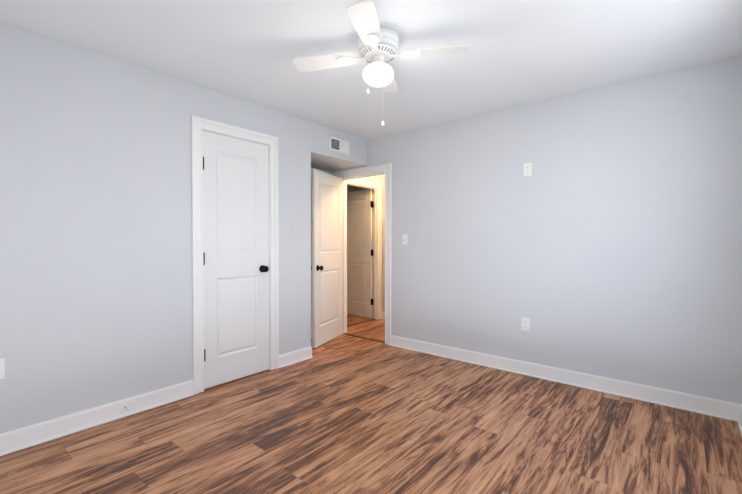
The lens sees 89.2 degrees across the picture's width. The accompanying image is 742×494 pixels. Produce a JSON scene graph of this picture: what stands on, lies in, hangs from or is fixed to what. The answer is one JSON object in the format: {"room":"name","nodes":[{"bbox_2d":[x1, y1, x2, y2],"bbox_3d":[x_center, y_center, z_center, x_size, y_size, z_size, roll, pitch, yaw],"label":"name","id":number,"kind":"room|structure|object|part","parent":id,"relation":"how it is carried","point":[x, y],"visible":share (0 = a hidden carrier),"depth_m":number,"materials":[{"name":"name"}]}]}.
{"room":"empty bedroom","nodes":[
{"label":"empty bedroom","id":0,"kind":"room"},
{"bbox_2d":[0,21,310,433],"bbox_3d":[-1.789,-0.053,2.561,0.100,2.440,3.550,1,1,40],"label":"wall","id":1,"kind":"structure","parent":0,"point":[95,237],"depth_m":2.49,"materials":[{"name":"paint"}]},
{"bbox_2d":[0,358,4,378],"bbox_3d":[-2.100,0.689,2.109,0.008,0.115,0.070,1,1,40],"label":"electrical outlet","id":2,"kind":"object","parent":1,"relation":"attached to","point":[2,368],"visible":1,"depth_m":2.13,"materials":[{"name":"white plastic"}]},
{"bbox_2d":[0,380,193,455],"bbox_3d":[-2.091,1.115,2.113,0.023,0.116,2.187,1,1,40],"label":"baseboard","id":3,"kind":"structure","parent":1,"relation":"attached to","point":[30,436],"depth_m":2.43,"materials":[{"name":"paint"}]},
{"bbox_2d":[191,115,278,394],"bbox_3d":[-1.177,0.064,3.288,0.119,2.186,0.809,1,1,40],"label":"trim","id":4,"kind":"structure","parent":1,"relation":"attached to","point":[199,125],"depth_m":3.01,"materials":[{"name":"paint"}]},
{"bbox_2d":[203,131,268,388],"bbox_3d":[-1.139,0.105,3.251,0.101,2.080,0.630,1,1,40],"label":"closet door","id":5,"kind":"structure","parent":1,"relation":"in","point":[236,246],"depth_m":3.24,"materials":[{"name":"paint"}]},
{"bbox_2d":[279,346,312,367],"bbox_3d":[-0.744,1.091,3.743,0.023,0.116,0.420,1,1,40],"label":"baseboard","id":6,"kind":"structure","parent":1,"relation":"attached to","point":[293,357],"depth_m":3.73,"materials":[{"name":"paint"}]},
{"bbox_2d":[311,122,366,170],"bbox_3d":[-0.610,-1.145,4.457,0.720,0.310,0.900,1,1,40],"label":"soffit","id":7,"kind":"structure","parent":0,"point":[323,157],"depth_m":4.29,"materials":[{"name":"paint"}]},
{"bbox_2d":[329,136,349,154],"bbox_3d":[-0.349,-1.131,4.200,0.011,0.148,0.315,1,1,40],"label":"air vent register","id":8,"kind":"object","parent":7,"relation":"attached to","point":[339,145],"visible":1,"depth_m":4.19,"materials":[{"name":"white metal"}]},
{"bbox_2d":[311,167,380,327],"bbox_3d":[-1.632,-0.070,3.735,0.115,2.440,5.560,1,1,40],"label":"wall","id":9,"kind":"structure","parent":0,"point":[326,171],"depth_m":4.73,"materials":[{"name":"paint"}]},
{"bbox_2d":[347,319,375,326],"bbox_3d":[-0.179,1.120,5.542,0.045,0.007,0.750,1,1,40],"label":"trim","id":10,"kind":"structure","parent":9,"relation":"attached to","point":[371,319],"depth_m":5.57,"materials":[{"name":"brown wood"}]},
{"bbox_2d":[347,185,372,314],"bbox_3d":[-0.401,-0.111,6.544,1.565,2.440,0.100,1,1,40],"label":"wall","id":11,"kind":"structure","parent":0,"point":[350,188],"depth_m":6.13,"materials":[{"name":"paint"}]},
{"bbox_2d":[347,189,373,317],"bbox_3d":[-0.234,0.104,6.102,0.768,2.000,0.151,1,1,40],"label":"hall door","id":12,"kind":"structure","parent":11,"relation":"in","point":[360,205],"depth_m":5.99,"materials":[{"name":"paint"}]},
{"bbox_2d":[0,314,741,493],"bbox_3d":[-0.614,1.190,3.074,5.680,0.060,5.810,1,1,40],"label":"floor","id":13,"kind":"structure","parent":0,"point":[344,414],"depth_m":2.28,"materials":[{"name":"laminate"}]},
{"bbox_2d":[0,0,741,139],"bbox_3d":[-0.614,-1.310,3.038,5.680,0.060,5.810,1,1,40],"label":"ceiling","id":14,"kind":"structure","parent":0,"point":[521,52],"depth_m":2.36,"materials":[{"name":"paint"}]},
{"bbox_2d":[293,0,469,125],"bbox_3d":[0.044,-1.020,2.284,0.819,0.498,0.819,-1,1,-34],"label":"ceiling fan","id":15,"kind":"object","parent":14,"relation":"hanging from","point":[378,46],"visible":1,"depth_m":2.21,"materials":[{"name":"white plastic"}]},
{"bbox_3d":[0.044,-1.041,2.284,0.192,0.116,0.192,1,1,40],"label":"lamp shade","id":16,"kind":"part","parent":15,"relation":"part of","materials":[{"name":"white glass"}]},
{"bbox_2d":[381,175,384,311],"bbox_3d":[1.704,-0.083,4.649,4.135,2.440,0.100,1,1,40],"label":"wall","id":17,"kind":"structure","parent":0,"point":[383,239],"depth_m":5.83,"materials":[{"name":"paint"}]},
{"bbox_2d":[381,311,384,319],"bbox_3d":[1.665,1.078,4.618,3.933,0.116,0.023,1,1,40],"label":"baseboard","id":18,"kind":"structure","parent":17,"relation":"attached to","point":[382,313],"depth_m":5.83,"materials":[{"name":"paint"}]},
{"bbox_2d":[331,56,741,403],"bbox_3d":[0.447,-0.077,4.261,5.580,2.440,0.120,1,1,40],"label":"wall","id":19,"kind":"structure","parent":0,"point":[604,239],"depth_m":3.08,"materials":[{"name":"paint"}]},
{"bbox_2d":[311,169,342,347],"bbox_3d":[-0.499,0.127,4.517,0.312,2.000,0.696,1,1,40],"label":"entry door","id":20,"kind":"structure","parent":19,"relation":"in","point":[327,257],"depth_m":4.46,"materials":[{"name":"paint"}]},
{"bbox_2d":[330,163,391,344],"bbox_3d":[0.157,0.077,5.127,1.103,2.106,1.120,1,1,40],"label":"door frame","id":21,"kind":"structure","parent":19,"relation":"attached to","point":[376,170],"depth_m":4.92,"materials":[{"name":"paint"}]},
{"bbox_2d":[343,333,384,342],"bbox_3d":[-0.085,1.133,4.697,0.727,0.007,0.045,1,1,40],"label":"trim","id":22,"kind":"structure","parent":19,"relation":"attached to","point":[361,336],"depth_m":4.68,"materials":[{"name":"brown wood"}]},
{"bbox_2d":[402,234,406,244],"bbox_3d":[0.376,-0.083,4.231,0.070,0.115,0.017,1,1,40],"label":"light switch","id":23,"kind":"object","parent":19,"relation":"attached to","point":[404,239],"visible":1,"depth_m":4.23,"materials":[{"name":"white plastic"}]},
{"bbox_2d":[521,317,529,330],"bbox_3d":[1.397,0.698,3.404,0.070,0.115,0.008,1,1,40],"label":"electrical outlet","id":24,"kind":"object","parent":19,"relation":"attached to","point":[525,326],"visible":1,"depth_m":3.40,"materials":[{"name":"white plastic"}]},
{"bbox_2d":[524,163,531,175],"bbox_3d":[1.404,-0.695,3.378,0.070,0.115,0.008,1,1,40],"label":"electrical outlet","id":25,"kind":"object","parent":19,"relation":"attached to","point":[527,169],"visible":1,"depth_m":3.37,"materials":[{"name":"white plastic"}]},
{"bbox_2d":[390,335,731,419],"bbox_3d":[1.340,1.095,3.447,2.877,0.116,0.023,1,1,40],"label":"baseboard","id":26,"kind":"structure","parent":19,"relation":"attached to","point":[718,408],"depth_m":3.10,"materials":[{"name":"paint"}]},
{"bbox_2d":[732,402,741,435],"bbox_3d":[1.087,1.133,0.850,0.023,0.116,4.348,1,1,40],"label":"baseboard","id":27,"kind":"structure","parent":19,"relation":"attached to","point":[736,407],"depth_m":2.52,"materials":[{"name":"paint"}]}
]}

